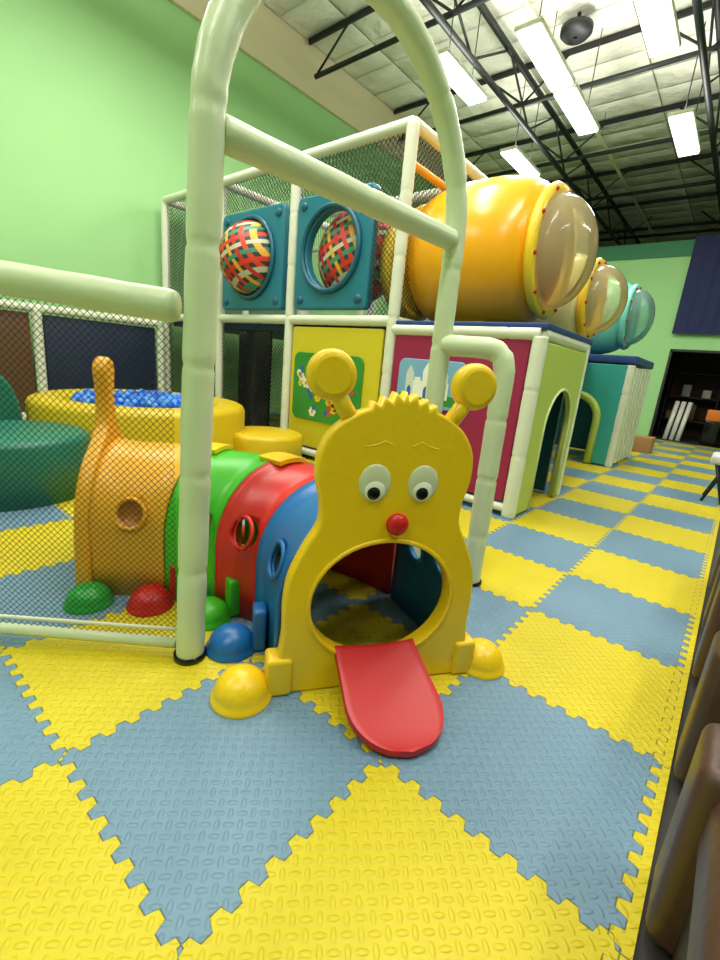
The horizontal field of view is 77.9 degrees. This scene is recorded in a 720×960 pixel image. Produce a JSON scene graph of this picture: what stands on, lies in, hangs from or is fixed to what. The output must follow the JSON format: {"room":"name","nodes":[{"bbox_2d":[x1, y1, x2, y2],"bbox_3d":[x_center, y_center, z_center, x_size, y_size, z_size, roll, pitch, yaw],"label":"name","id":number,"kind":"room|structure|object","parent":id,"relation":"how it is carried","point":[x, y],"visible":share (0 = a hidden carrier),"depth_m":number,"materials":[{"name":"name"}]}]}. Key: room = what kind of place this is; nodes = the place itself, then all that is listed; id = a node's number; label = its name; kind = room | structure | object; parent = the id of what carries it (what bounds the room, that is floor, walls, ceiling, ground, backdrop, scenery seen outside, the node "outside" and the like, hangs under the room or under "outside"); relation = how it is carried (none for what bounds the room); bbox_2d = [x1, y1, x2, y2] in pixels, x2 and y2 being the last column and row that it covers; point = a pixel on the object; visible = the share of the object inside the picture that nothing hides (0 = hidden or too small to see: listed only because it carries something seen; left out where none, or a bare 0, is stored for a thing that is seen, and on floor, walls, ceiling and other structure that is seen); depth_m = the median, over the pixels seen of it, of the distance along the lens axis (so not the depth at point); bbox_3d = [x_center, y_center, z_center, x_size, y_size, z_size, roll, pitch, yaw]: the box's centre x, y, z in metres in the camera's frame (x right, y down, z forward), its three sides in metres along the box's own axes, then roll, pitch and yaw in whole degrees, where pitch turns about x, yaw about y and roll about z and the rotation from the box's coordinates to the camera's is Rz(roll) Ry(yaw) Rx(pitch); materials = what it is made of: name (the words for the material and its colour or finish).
{"room":"indoor playground","nodes":[
{"label":"indoor playground","id":0,"kind":"room"},
{"bbox_2d":[0,0,436,412],"bbox_3d":[1.169,-4.856,11.111,0.150,6.260,28.500,17,18,38],"label":"wall","id":1,"kind":"structure","parent":0,"point":[95,94],"depth_m":5.75,"materials":[{"name":"green paint"}]},
{"bbox_2d":[168,0,467,179],"bbox_3d":[1.499,-7.482,10.357,0.060,0.740,28.300,17,18,38],"label":"beam","id":2,"kind":"structure","parent":1,"relation":"attached to","point":[268,40],"depth_m":7.56,"materials":[{"name":"beige paint"}]},
{"bbox_2d":[308,5,374,44],"bbox_3d":[3.985,-5.818,3.518,12.750,0.079,0.040,17,18,38],"label":"beam","id":3,"kind":"structure","parent":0,"point":[367,10],"depth_m":6.95,"materials":[{"name":"metal"}]},
{"bbox_2d":[263,0,719,248],"bbox_3d":[6.418,-6.409,6.311,12.950,0.100,28.500,17,18,38],"label":"ceiling","id":4,"kind":"structure","parent":0,"point":[389,74],"depth_m":8.12,"materials":[{"name":"white metal"}]},
{"bbox_2d":[314,0,489,79],"bbox_3d":[4.030,-5.519,3.532,12.561,0.584,0.069,17,18,38],"label":"joist","id":5,"kind":"object","parent":4,"relation":"attached to","point":[460,8],"visible":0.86,"depth_m":6.55,"materials":[{"name":"black metal"}]},
{"bbox_2d":[437,0,488,105],"bbox_3d":[1.409,-6.032,5.932,0.320,1.250,1.190,17,18,38],"label":"fluorescent ceiling light","id":6,"kind":"object","parent":4,"relation":"hanging from","point":[459,77],"visible":0.77,"depth_m":6.04,"materials":[{"name":"white plastic"}]},
{"bbox_2d":[440,53,485,105],"bbox_3d":[1.353,-5.444,6.085,0.280,0.030,1.130,17,18,38],"label":"diffuser","id":7,"kind":"object","parent":6,"relation":"attached to","point":[460,79],"depth_m":6.06,"materials":[{"name":"white plastic"}]},
{"bbox_2d":[500,79,540,176],"bbox_3d":[3.052,-6.451,8.138,0.320,1.250,1.240,17,18,38],"label":"fluorescent ceiling light","id":8,"kind":"object","parent":4,"relation":"hanging from","point":[514,155],"visible":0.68,"depth_m":8.13,"materials":[{"name":"white plastic"}]},
{"bbox_2d":[501,149,538,176],"bbox_3d":[2.997,-5.863,8.291,0.280,0.030,1.180,17,18,38],"label":"diffuser","id":9,"kind":"object","parent":8,"relation":"attached to","point":[517,158],"depth_m":8.16,"materials":[{"name":"white"}]},
{"bbox_2d":[419,0,640,245],"bbox_3d":[3.661,-6.730,8.623,0.087,0.745,28.309,17,18,38],"label":"roof truss","id":10,"kind":"object","parent":4,"relation":"attached to","point":[431,8],"visible":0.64,"depth_m":7.56,"materials":[{"name":"black metal"}]},
{"bbox_2d":[514,0,602,135],"bbox_3d":[2.813,-5.889,5.893,0.320,1.250,2.670,17,18,38],"label":"fluorescent ceiling light","id":11,"kind":"object","parent":4,"relation":"hanging from","point":[535,35],"visible":1,"depth_m":5.74,"materials":[{"name":"white plastic"}]},
{"bbox_2d":[516,24,572,90],"bbox_3d":[2.316,-5.210,5.534,0.280,0.030,1.245,17,18,38],"label":"diffuser","id":12,"kind":"object","parent":11,"relation":"attached to","point":[537,40],"depth_m":5.42,"materials":[{"name":"white plastic"}]},
{"bbox_2d":[554,88,597,135],"bbox_3d":[3.199,-5.393,6.559,0.280,0.030,1.245,17,18,38],"label":"diffuser","id":13,"kind":"object","parent":11,"relation":"attached to","point":[572,101],"depth_m":6.45,"materials":[{"name":"white plastic"}]},
{"bbox_2d":[399,32,719,141],"bbox_3d":[5.582,-5.842,5.334,12.561,0.584,0.069,17,18,38],"label":"joist","id":14,"kind":"object","parent":4,"relation":"attached to","point":[716,47],"visible":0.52,"depth_m":6.85,"materials":[{"name":"black metal"}]},
{"bbox_2d":[560,11,593,45],"bbox_3d":[3.124,-6.531,6.396,0.440,0.290,0.440,17,18,38],"label":"speaker","id":15,"kind":"object","parent":4,"relation":"hanging from","point":[576,30],"depth_m":6.33},
{"bbox_2d":[522,0,657,241],"bbox_3d":[4.252,-6.777,8.111,0.052,0.470,28.100,17,18,38],"label":"pipe","id":16,"kind":"object","parent":4,"relation":"hanging from","point":[526,3],"visible":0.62,"depth_m":9.44,"materials":[{"name":"metal"}]},
{"bbox_2d":[468,107,719,181],"bbox_3d":[7.135,-6.164,7.136,12.561,0.584,0.069,17,18,38],"label":"joist","id":17,"kind":"object","parent":4,"relation":"attached to","point":[705,132],"visible":0.67,"depth_m":9.02,"materials":[{"name":"black metal"}]},
{"bbox_2d":[576,160,714,201],"bbox_3d":[8.687,-6.487,8.938,12.561,0.584,0.069,17,18,38],"label":"joist","id":18,"kind":"object","parent":4,"relation":"attached to","point":[595,198],"visible":0.57,"depth_m":10.44,"materials":[{"name":"black metal"}]},
{"bbox_2d":[576,211,719,243],"bbox_3d":[11.015,-6.970,11.641,12.561,0.584,0.069,17,18,38],"label":"joist","id":19,"kind":"object","parent":4,"relation":"attached to","point":[709,216],"visible":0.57,"depth_m":13.38,"materials":[{"name":"black metal"}]},
{"bbox_2d":[633,0,680,56],"bbox_3d":[3.231,-5.518,4.620,0.320,1.250,1.240,17,18,38],"label":"fluorescent ceiling light","id":20,"kind":"object","parent":4,"relation":"hanging from","point":[658,20],"visible":1,"depth_m":4.83,"materials":[{"name":"white plastic"}]},
{"bbox_2d":[667,21,705,156],"bbox_3d":[5.074,-5.893,6.729,0.320,1.250,1.390,17,18,38],"label":"fluorescent ceiling light","id":21,"kind":"object","parent":4,"relation":"hanging from","point":[683,123],"visible":0.99,"depth_m":6.71,"materials":[{"name":"white plastic"}]},
{"bbox_2d":[668,113,698,156],"bbox_3d":[5.018,-5.305,6.882,0.280,0.030,1.330,17,18,38],"label":"diffuser","id":22,"kind":"object","parent":21,"relation":"attached to","point":[683,126],"depth_m":6.76,"materials":[{"name":"white"}]},
{"bbox_2d":[692,0,719,214],"bbox_3d":[5.630,-6.130,7.034,0.087,0.745,28.309,17,18,38],"label":"roof truss","id":23,"kind":"object","parent":4,"relation":"attached to","point":[704,57],"visible":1,"depth_m":6.21,"materials":[{"name":"black metal"}]},
{"bbox_2d":[394,0,711,114],"bbox_3d":[5.537,-6.141,5.320,12.750,0.079,0.040,17,18,38],"label":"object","id":24,"kind":"structure","parent":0,"point":[707,5],"depth_m":6.94,"materials":[{"name":"metal"}]},
{"bbox_2d":[465,93,718,157],"bbox_3d":[7.089,-6.463,7.122,12.750,0.079,0.040,17,18,38],"label":"beam","id":25,"kind":"structure","parent":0,"point":[714,96],"depth_m":8.74,"materials":[{"name":"metal"}]},
{"bbox_2d":[549,151,719,182],"bbox_3d":[8.641,-6.785,8.924,12.750,0.079,0.040,17,18,38],"label":"beam","id":26,"kind":"structure","parent":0,"point":[709,155],"depth_m":10.45,"materials":[{"name":"metal"}]},
{"bbox_2d":[576,192,716,212],"bbox_3d":[10.194,-7.108,10.726,12.750,0.079,0.040,17,18,38],"label":"beam","id":27,"kind":"structure","parent":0,"point":[711,193],"depth_m":12.25,"materials":[{"name":"metal"}]},
{"bbox_2d":[577,220,719,236],"bbox_3d":[11.746,-7.430,12.528,12.750,0.079,0.040,17,18,38],"label":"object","id":28,"kind":"structure","parent":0,"point":[706,222],"depth_m":14.20,"materials":[{"name":"metal"}]},
{"bbox_2d":[606,256,719,435],"bbox_3d":[5.616,-3.548,11.389,6.850,4.310,0.120,17,18,38],"label":"wall","id":29,"kind":"structure","parent":0,"point":[663,279],"depth_m":10.23,"materials":[{"name":"green paint"}]},
{"bbox_2d":[648,349,719,436],"bbox_3d":[7.578,-1.840,10.006,1.460,2.050,0.160,17,18,38],"label":"door frame","id":30,"kind":"structure","parent":29,"relation":"attached to","point":[671,352],"depth_m":10.27,"materials":[{"name":"black metal"}]},
{"bbox_2d":[633,431,719,959],"bbox_3d":[5.845,-0.350,7.889,12.950,0.046,28.500,17,18,38],"label":"floor","id":31,"kind":"structure","parent":0,"point":[646,948],"depth_m":1.25,"materials":[{"name":"concrete"}]},
{"bbox_2d":[0,412,719,959],"bbox_3d":[-0.060,-0.296,5.413,7.018,0.013,17.030,17,18,38],"label":"foam floor mat","id":32,"kind":"object","parent":31,"relation":"on","point":[139,820],"visible":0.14,"depth_m":1.21,"materials":[{"name":"yellow rubber"}]},
{"bbox_2d":[0,420,89,511],"bbox_3d":[-2.433,-0.136,3.071,1.000,0.420,1.000,17,18,38],"label":"cushion","id":33,"kind":"object","parent":32,"relation":"on","point":[27,473],"depth_m":2.85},
{"bbox_2d":[0,374,22,419],"bbox_3d":[-3.277,-0.516,3.305,0.420,0.882,1.180,17,18,38],"label":"hump","id":34,"kind":"object","parent":33,"relation":"on","point":[14,404],"depth_m":3.53,"materials":[{"name":"plastic"}]},
{"bbox_2d":[0,299,165,419],"bbox_3d":[-4.435,-1.295,4.820,0.116,1.411,4.758,17,18,38],"label":"barrier","id":35,"kind":"object","parent":32,"relation":"on","point":[9,319],"visible":0.41,"depth_m":5.66,"materials":[{"name":"white"}]},
{"bbox_2d":[0,260,181,647],"bbox_3d":[-1.679,-0.130,1.419,2.201,1.376,0.097,5,15,-1],"label":"fence","id":36,"kind":"object","parent":32,"relation":"on","point":[19,280],"visible":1,"depth_m":1.40,"materials":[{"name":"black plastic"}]},
{"bbox_2d":[25,388,244,449],"bbox_3d":[-2.108,-0.545,4.383,1.880,0.610,1.880,17,18,38],"label":"pit","id":37,"kind":"object","parent":32,"relation":"on","point":[228,415],"visible":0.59,"depth_m":3.68,"materials":[{"name":"yellow plastic"}]},
{"bbox_2d":[161,199,171,391],"bbox_3d":[-2.827,-2.410,6.519,0.111,3.000,0.108,17,18,38],"label":"post","id":38,"kind":"object","parent":32,"relation":"on","point":[164,215],"visible":0.5,"depth_m":6.31,"materials":[{"name":"white"}]},
{"bbox_2d":[178,314,387,326],"bbox_3d":[-1.266,-1.904,5.265,4.130,0.101,0.099,17,18,38],"label":"rail","id":39,"kind":"object","parent":38,"relation":"attached to","point":[337,320],"visible":0.68,"depth_m":4.60,"materials":[{"name":"white"}]},
{"bbox_2d":[169,321,284,426],"bbox_3d":[-1.864,-1.348,5.880,2.730,1.450,0.001,17,18,38],"label":"net","id":40,"kind":"object","parent":39,"relation":"hanging from","point":[177,321],"visible":0.02,"depth_m":5.44,"materials":[{"name":"black fabric"}]},
{"bbox_2d":[162,115,413,203],"bbox_3d":[-1.126,-3.378,4.881,4.130,0.101,0.099,17,18,38],"label":"rail","id":41,"kind":"object","parent":38,"relation":"attached to","point":[391,129],"visible":0.52,"depth_m":4.09,"materials":[{"name":"white"}]},
{"bbox_2d":[167,199,186,313],"bbox_3d":[-2.236,-2.973,5.909,1.380,1.500,0.001,17,18,38],"label":"net","id":42,"kind":"object","parent":41,"relation":"hanging from","point":[182,199],"visible":0.02,"depth_m":6.12,"materials":[{"name":"black"}]},
{"bbox_2d":[224,174,290,213],"bbox_3d":[-1.150,-3.212,4.931,1.350,0.350,0.001,17,18,38],"label":"net","id":43,"kind":"object","parent":41,"relation":"hanging from","point":[267,174],"visible":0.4,"depth_m":4.94,"materials":[{"name":"black"}]},
{"bbox_2d":[177,134,472,247],"bbox_3d":[-0.253,-3.560,5.895,4.130,0.001,2.700,17,18,38],"label":"net","id":44,"kind":"structure","parent":41,"relation":"attached to","point":[404,134],"depth_m":4.69,"materials":[{"name":"black"}]},
{"bbox_2d":[300,133,405,199],"bbox_3d":[-0.110,-2.880,4.095,1.400,0.380,0.001,17,18,38],"label":"net","id":45,"kind":"object","parent":41,"relation":"hanging from","point":[402,133],"visible":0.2,"depth_m":3.92,"materials":[{"name":"black"}]},
{"bbox_2d":[302,446,316,456],"bbox_3d":[-1.393,-0.565,5.614,4.130,0.081,0.079,17,18,38],"label":"rail","id":46,"kind":"object","parent":38,"relation":"attached to","point":[307,451],"visible":0.04,"depth_m":4.90,"materials":[{"name":"white"}]},
{"bbox_2d":[288,326,385,448],"bbox_3d":[-0.296,-0.914,4.607,1.240,1.260,0.040,17,18,38],"label":"panel","id":47,"kind":"object","parent":46,"relation":"on","point":[367,344],"visible":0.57,"depth_m":4.40,"materials":[{"name":"yellow plastic"}]},
{"bbox_2d":[292,352,363,424],"bbox_3d":[-0.359,-0.944,4.616,0.980,0.700,0.020,17,18,38],"label":"flower picture","id":48,"kind":"object","parent":47,"relation":"attached to","point":[301,403],"visible":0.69,"depth_m":4.74},
{"bbox_3d":[-1.953,-2.563,7.544,0.099,0.101,2.710,17,18,38],"label":"rail","id":49,"kind":"object","parent":38,"relation":"attached to","visible":0},
{"bbox_2d":[170,206,296,314],"bbox_3d":[-1.885,-3.314,7.345,0.001,1.500,2.700,17,18,38],"label":"net","id":50,"kind":"object","parent":49,"relation":"attached to","point":[170,206],"visible":0.02,"depth_m":6.45,"materials":[{"name":"black"}]},
{"bbox_2d":[215,186,225,398],"bbox_3d":[-1.782,-2.091,5.676,0.108,3.000,0.111,6,15,1],"label":"post","id":51,"kind":"object","parent":32,"relation":"on","point":[218,365],"visible":0.35,"depth_m":5.71,"materials":[{"name":"white"}]},
{"bbox_2d":[222,203,289,310],"bbox_3d":[-1.236,-2.519,5.127,1.140,1.060,0.144,17,18,38],"label":"panel","id":52,"kind":"object","parent":51,"relation":"attached to","point":[279,225],"depth_m":4.88,"materials":[{"name":"teal plastic"}]},
{"bbox_2d":[219,220,269,294],"bbox_3d":[-1.233,-2.539,5.123,0.780,0.780,0.760,17,18,38],"label":"ball","id":53,"kind":"object","parent":52,"relation":"on","point":[244,248],"visible":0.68,"depth_m":4.82,"materials":[{"name":"multicoloured plastic"}]},
{"bbox_2d":[226,184,328,229],"bbox_3d":[-0.769,-3.719,6.317,0.099,0.101,2.710,17,18,38],"label":"rail","id":54,"kind":"object","parent":51,"relation":"attached to","point":[324,226],"visible":0.19,"depth_m":5.63,"materials":[{"name":"white"}]},
{"bbox_2d":[233,426,302,456],"bbox_3d":[-0.970,-0.331,4.532,0.760,0.330,0.760,17,18,38],"label":"stool","id":55,"kind":"object","parent":32,"relation":"on","point":[253,439],"visible":0.52,"depth_m":4.23,"materials":[{"name":"yellow plastic"}]},
{"bbox_2d":[63,348,504,757],"bbox_3d":[-0.407,0.002,1.912,2.063,1.107,1.330,17,18,38],"label":"tunnel","id":56,"kind":"object","parent":32,"relation":"on","point":[389,477],"visible":0.88,"depth_m":1.50,"materials":[{"name":"yellow plastic"}]},
{"bbox_2d":[280,184,301,428],"bbox_3d":[-0.760,-1.780,4.851,0.111,3.000,0.108,17,18,38],"label":"post","id":57,"kind":"object","parent":32,"relation":"on","point":[290,310],"visible":0.61,"depth_m":4.78,"materials":[{"name":"white"}]},
{"bbox_2d":[294,182,381,310],"bbox_3d":[-0.271,-2.225,4.348,1.010,1.060,0.144,17,18,38],"label":"panel","id":58,"kind":"object","parent":57,"relation":"attached to","point":[359,282],"depth_m":4.32,"materials":[{"name":"teal plastic"}]},
{"bbox_2d":[297,310,304,314],"bbox_3d":[-0.902,-2.274,6.697,0.111,3.000,0.108,17,18,38],"label":"post","id":59,"kind":"object","parent":32,"relation":"on","point":[299,312],"visible":0.02,"depth_m":6.60,"materials":[{"name":"white"}]},
{"bbox_2d":[174,321,385,339],"bbox_3d":[-0.386,-2.019,6.304,4.020,0.080,2.590,17,18,38],"label":"deck","id":60,"kind":"object","parent":59,"relation":"attached to","point":[231,324],"visible":0.14,"depth_m":5.32,"materials":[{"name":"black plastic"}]},
{"bbox_2d":[238,330,272,426],"bbox_3d":[-1.390,-1.298,5.840,0.640,1.260,0.040,17,18,38],"label":"panel","id":61,"kind":"object","parent":60,"relation":"attached to","point":[246,331],"visible":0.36,"depth_m":5.78,"materials":[{"name":"black"}]},
{"bbox_2d":[380,226,425,320],"bbox_3d":[0.562,-2.141,4.527,0.130,1.040,1.040,17,18,38],"label":"tunnel","id":62,"kind":"object","parent":60,"relation":"on","point":[391,227],"visible":0.12,"depth_m":4.18,"materials":[{"name":"orange"}]},
{"bbox_2d":[318,212,388,301],"bbox_3d":[-0.023,-2.289,4.605,0.920,0.920,0.720,17,18,38],"label":"ball","id":63,"kind":"object","parent":62,"relation":"attached to","point":[337,246],"visible":0.34,"depth_m":4.34,"materials":[{"name":"multicoloured plastic"}]},
{"bbox_2d":[173,0,514,665],"bbox_3d":[0.027,-0.563,1.807,1.550,2.328,0.384,-4,17,-33],"label":"arch","id":64,"kind":"object","parent":32,"relation":"on","point":[213,134],"visible":0.83,"depth_m":1.46,"materials":[{"name":"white plastic"}]},
{"bbox_2d":[380,120,419,398],"bbox_3d":[0.301,-1.456,3.996,0.111,3.000,0.108,17,18,38],"label":"post","id":65,"kind":"object","parent":32,"relation":"on","point":[413,126],"visible":0.66,"depth_m":3.84,"materials":[{"name":"white plastic"}]},
{"bbox_2d":[366,178,400,315],"bbox_3d":[0.230,-2.033,3.953,0.320,1.120,0.001,17,18,38],"label":"net","id":66,"kind":"object","parent":65,"relation":"attached to","point":[397,178],"visible":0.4,"depth_m":3.99,"materials":[{"name":"black"}]},
{"bbox_2d":[399,317,414,320],"bbox_3d":[1.174,-1.609,5.021,0.099,0.101,2.710,17,18,38],"label":"rail","id":67,"kind":"object","parent":65,"relation":"attached to","point":[400,318],"visible":0.04,"depth_m":4.08,"materials":[{"name":"white"}]},
{"bbox_2d":[400,137,473,320],"bbox_3d":[1.242,-2.360,4.821,0.001,1.500,2.700,17,18,38],"label":"net","id":68,"kind":"object","parent":67,"relation":"attached to","point":[420,137],"visible":0.02,"depth_m":3.95,"materials":[{"name":"black"}]},
{"bbox_2d":[415,161,445,191],"bbox_3d":[1.288,-2.814,4.707,0.069,0.071,2.710,17,18,38],"label":"rail","id":69,"kind":"object","parent":65,"relation":"attached to","point":[424,172],"visible":0.22,"depth_m":3.89,"materials":[{"name":"orange plastic"}]},
{"bbox_2d":[414,116,487,180],"bbox_3d":[1.314,-3.084,4.637,0.099,0.101,2.710,17,18,38],"label":"rail","id":70,"kind":"object","parent":65,"relation":"attached to","point":[430,136],"visible":0.2,"depth_m":3.83,"materials":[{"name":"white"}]},
{"bbox_2d":[501,336,548,519],"bbox_3d":[1.241,-0.366,3.380,0.111,1.380,0.108,17,18,38],"label":"post","id":71,"kind":"object","parent":32,"relation":"on","point":[539,345],"visible":1,"depth_m":3.33,"materials":[{"name":"white plastic"}]},
{"bbox_2d":[391,324,541,339],"bbox_3d":[0.799,-1.205,3.611,1.340,0.101,0.099,17,18,38],"label":"rail","id":72,"kind":"object","parent":71,"relation":"attached to","point":[524,333],"visible":0.77,"depth_m":3.45,"materials":[{"name":"white"}]},
{"bbox_2d":[463,493,502,510],"bbox_3d":[0.677,0.076,3.945,1.340,0.071,0.069,17,18,38],"label":"rail","id":73,"kind":"object","parent":71,"relation":"attached to","point":[468,497],"visible":0.1,"depth_m":3.59,"materials":[{"name":"white"}]},
{"bbox_2d":[390,335,531,499],"bbox_3d":[0.740,-0.579,3.775,1.220,1.260,0.040,17,18,38],"label":"panel","id":74,"kind":"object","parent":73,"relation":"on","point":[472,425],"visible":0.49,"depth_m":3.57,"materials":[{"name":"pink plastic"}]},
{"bbox_2d":[397,358,464,410],"bbox_3d":[0.595,-0.821,3.816,0.660,0.400,0.020,17,18,38],"label":"picture","id":75,"kind":"object","parent":74,"relation":"attached to","point":[418,365],"visible":0.33,"depth_m":3.86},
{"bbox_2d":[541,330,590,352],"bbox_3d":[1.681,-1.129,3.638,0.099,0.101,1.160,17,18,38],"label":"rail","id":76,"kind":"object","parent":71,"relation":"attached to","point":[554,338],"visible":0.55,"depth_m":3.51,"materials":[{"name":"white"}]},
{"bbox_2d":[396,320,592,344],"bbox_3d":[1.216,-1.322,4.003,1.340,0.045,1.220,17,18,38],"label":"deck","id":77,"kind":"object","parent":76,"relation":"on","point":[544,326],"visible":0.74,"depth_m":3.44,"materials":[{"name":"blue plastic"}]},
{"bbox_2d":[402,175,598,321],"bbox_3d":[1.251,-1.975,3.963,1.560,1.237,1.237,17,18,38],"label":"tunnel","id":78,"kind":"object","parent":77,"relation":"on","point":[519,255],"visible":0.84,"depth_m":3.62,"materials":[{"name":"orange"}]},
{"bbox_2d":[533,392,563,490],"bbox_3d":[1.450,-0.677,4.650,1.200,1.340,0.040,17,18,38],"label":"wall","id":79,"kind":"structure","parent":32,"relation":"on","point":[551,427],"depth_m":4.35,"materials":[{"name":"blue"}]},
{"bbox_2d":[526,388,571,509],"bbox_3d":[1.674,-0.284,3.874,0.024,1.012,0.704,17,18,38],"label":"trim","id":80,"kind":"structure","parent":79,"relation":"attached to","point":[564,389],"depth_m":3.87,"materials":[{"name":"green"}]},
{"bbox_2d":[516,342,586,513],"bbox_3d":[1.631,-0.435,3.805,0.050,1.330,1.120,17,18,38],"label":"arch panel","id":81,"kind":"object","parent":32,"relation":"on","point":[563,367],"visible":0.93,"depth_m":3.58,"materials":[{"name":"green plastic"}]},
{"bbox_2d":[548,350,589,495],"bbox_3d":[1.972,-0.518,4.229,0.111,1.380,0.108,17,18,38],"label":"post","id":82,"kind":"object","parent":32,"relation":"on","point":[587,351],"visible":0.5,"depth_m":4.22,"materials":[{"name":"white"}]},
{"bbox_2d":[555,398,592,449],"bbox_3d":[3.850,-1.172,7.422,1.220,1.340,0.040,17,18,38],"label":"teal back","id":83,"kind":"object","parent":32,"relation":"on","point":[583,420],"visible":0.21,"depth_m":7.54,"materials":[{"name":"blue"}]},
{"bbox_2d":[581,363,627,464],"bbox_3d":[3.036,-1.003,6.436,1.270,1.360,0.050,17,18,38],"label":"arch panel","id":84,"kind":"object","parent":32,"relation":"on","point":[604,383],"visible":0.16,"depth_m":6.12,"materials":[{"name":"teal plastic"}]},
{"bbox_2d":[580,391,600,462],"bbox_3d":[3.027,-0.804,6.426,0.760,0.980,0.100,17,18,38],"label":"trim","id":85,"kind":"structure","parent":84,"relation":"attached to","point":[588,398],"depth_m":6.21,"materials":[{"name":"green plastic"}]},
{"bbox_2d":[588,354,653,369],"bbox_3d":[3.522,-1.820,6.763,1.430,0.100,1.400,17,18,38],"label":"deck","id":86,"kind":"object","parent":84,"relation":"on","point":[639,362],"visible":0.51,"depth_m":6.04,"materials":[{"name":"blue plastic"}]},
{"bbox_2d":[589,279,654,353],"bbox_3d":[3.405,-2.333,6.439,1.450,1.076,1.046,17,18,38],"label":"drum","id":87,"kind":"object","parent":86,"relation":"on","point":[620,335],"visible":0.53,"depth_m":6.10,"materials":[{"name":"teal plastic"}]},
{"bbox_2d":[603,365,635,467],"bbox_3d":[3.529,-0.849,6.065,0.111,1.380,0.108,17,18,38],"label":"post","id":88,"kind":"object","parent":32,"relation":"on","point":[630,372],"visible":0.98,"depth_m":6.02,"materials":[{"name":"white"}]},
{"bbox_3d":[3.943,-0.953,6.556,0.040,1.310,1.200,17,18,38],"label":"slat back","id":89,"kind":"object","parent":88,"relation":"attached to","visible":0},
{"bbox_2d":[613,368,638,462],"bbox_3d":[3.673,-0.878,6.169,0.040,1.310,0.130,17,18,38],"label":"slat","id":90,"kind":"object","parent":89,"relation":"attached to","point":[636,369],"visible":0.77,"depth_m":6.12,"materials":[{"name":"white"}]},
{"bbox_2d":[617,369,641,460],"bbox_3d":[3.829,-0.910,6.349,0.040,1.310,0.130,17,18,38],"label":"slat","id":91,"kind":"object","parent":89,"relation":"attached to","point":[640,370],"visible":0.73,"depth_m":6.31,"materials":[{"name":"white"}]},
{"bbox_2d":[632,435,655,453],"bbox_3d":[5.134,-0.652,8.081,0.300,0.279,0.350,17,18,38],"label":"cardboard box","id":92,"kind":"object","parent":32,"relation":"on","point":[642,444],"visible":0.8,"depth_m":7.95,"materials":[{"name":"brown"}]},
{"bbox_2d":[699,452,719,504],"bbox_3d":[3.928,-0.177,4.670,0.400,0.862,0.440,17,18,38],"label":"folding chair","id":93,"kind":"object","parent":32,"relation":"on","point":[715,458],"visible":1,"depth_m":4.63,"materials":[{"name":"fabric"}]},
{"bbox_3d":[1.180,-1.639,5.017,0.111,3.000,0.109,17,18,38],"label":"post","id":94,"kind":"object","parent":32,"relation":"on","visible":0},
{"bbox_3d":[1.733,-1.743,5.867,1.850,0.075,2.280,17,18,38],"label":"bridge deck","id":95,"kind":"object","parent":94,"relation":"attached to","visible":0},
{"bbox_2d":[533,253,627,338],"bbox_3d":[2.168,-2.000,4.967,1.440,0.986,0.986,17,18,38],"label":"drum","id":96,"kind":"object","parent":95,"relation":"on","point":[582,316],"visible":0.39,"depth_m":4.67,"materials":[{"name":"yellow plastic"}]},
{"bbox_2d":[662,401,692,440],"bbox_3d":[7.667,-1.423,10.756,0.410,0.939,0.346,17,18,38],"label":"rolls","id":97,"kind":"object","parent":31,"relation":"on","point":[683,404],"visible":0.94,"depth_m":10.72,"materials":[{"name":"white plastic"}]},
{"bbox_2d":[646,723,719,959],"bbox_3d":[0.797,0.684,0.408,0.840,0.793,0.740,17,18,38],"label":"leather armchair","id":98,"kind":"object","parent":31,"relation":"on","point":[683,913],"visible":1,"depth_m":0.81,"materials":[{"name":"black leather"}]},
{"bbox_2d":[687,802,719,959],"bbox_3d":[0.736,0.713,0.466,0.630,0.170,0.460,17,18,38],"label":"seat cushion","id":99,"kind":"object","parent":98,"relation":"on","point":[703,843],"depth_m":0.67,"materials":[{"name":"brown leather"}]},
{"bbox_2d":[656,361,719,432],"bbox_3d":[9.149,-1.973,11.412,2.200,1.913,0.500,17,18,38],"label":"storage shelf","id":100,"kind":"object","parent":31,"relation":"on","point":[687,389],"visible":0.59,"depth_m":11.68,"materials":[{"name":"black metal"}]},
{"bbox_2d":[674,581,719,784],"bbox_3d":[1.489,0.540,1.211,0.840,0.793,0.800,17,18,38],"label":"leather armchair","id":101,"kind":"object","parent":31,"relation":"on","point":[704,710],"visible":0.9,"depth_m":1.23,"materials":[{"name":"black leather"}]},
{"bbox_2d":[699,409,719,446],"bbox_3d":[8.075,-1.191,10.213,0.320,0.813,0.320,17,18,38],"label":"bin","id":102,"kind":"object","parent":31,"relation":"on","point":[710,433],"visible":1,"depth_m":10.11,"materials":[{"name":"black"}]},
{"bbox_2d":[702,550,719,628],"bbox_3d":[2.203,0.393,2.035,0.840,0.793,0.800,17,18,38],"label":"leather armchair","id":103,"kind":"object","parent":31,"relation":"on","point":[715,577],"visible":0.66,"depth_m":2.09,"materials":[{"name":"black"}]},
{"bbox_2d":[653,352,719,439],"bbox_3d":[8.720,-2.362,10.733,5.000,2.900,2.570,17,18,38],"label":"wall","id":104,"kind":"structure","parent":0,"point":[702,363],"depth_m":12.04,"materials":[{"name":"brown"}]},
{"bbox_3d":[10.519,-2.053,7.433,6.100,4.310,0.120,17,18,38],"label":"wall","id":105,"kind":"structure","parent":0,"visible":0},
{"bbox_2d":[575,239,695,260],"bbox_3d":[8.061,-4.776,8.964,12.750,0.320,0.030,17,18,38],"label":"band","id":106,"kind":"object","parent":105,"relation":"attached to","point":[683,247],"visible":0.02,"depth_m":10.18,"materials":[{"name":"green"}]},
{"bbox_2d":[672,234,719,334],"bbox_3d":[7.848,-4.013,9.144,2.000,1.980,0.024,17,18,38],"label":"curtain","id":107,"kind":"object","parent":106,"relation":"hanging from","point":[698,312],"visible":1,"depth_m":9.55,"materials":[{"name":"blue fabric"}]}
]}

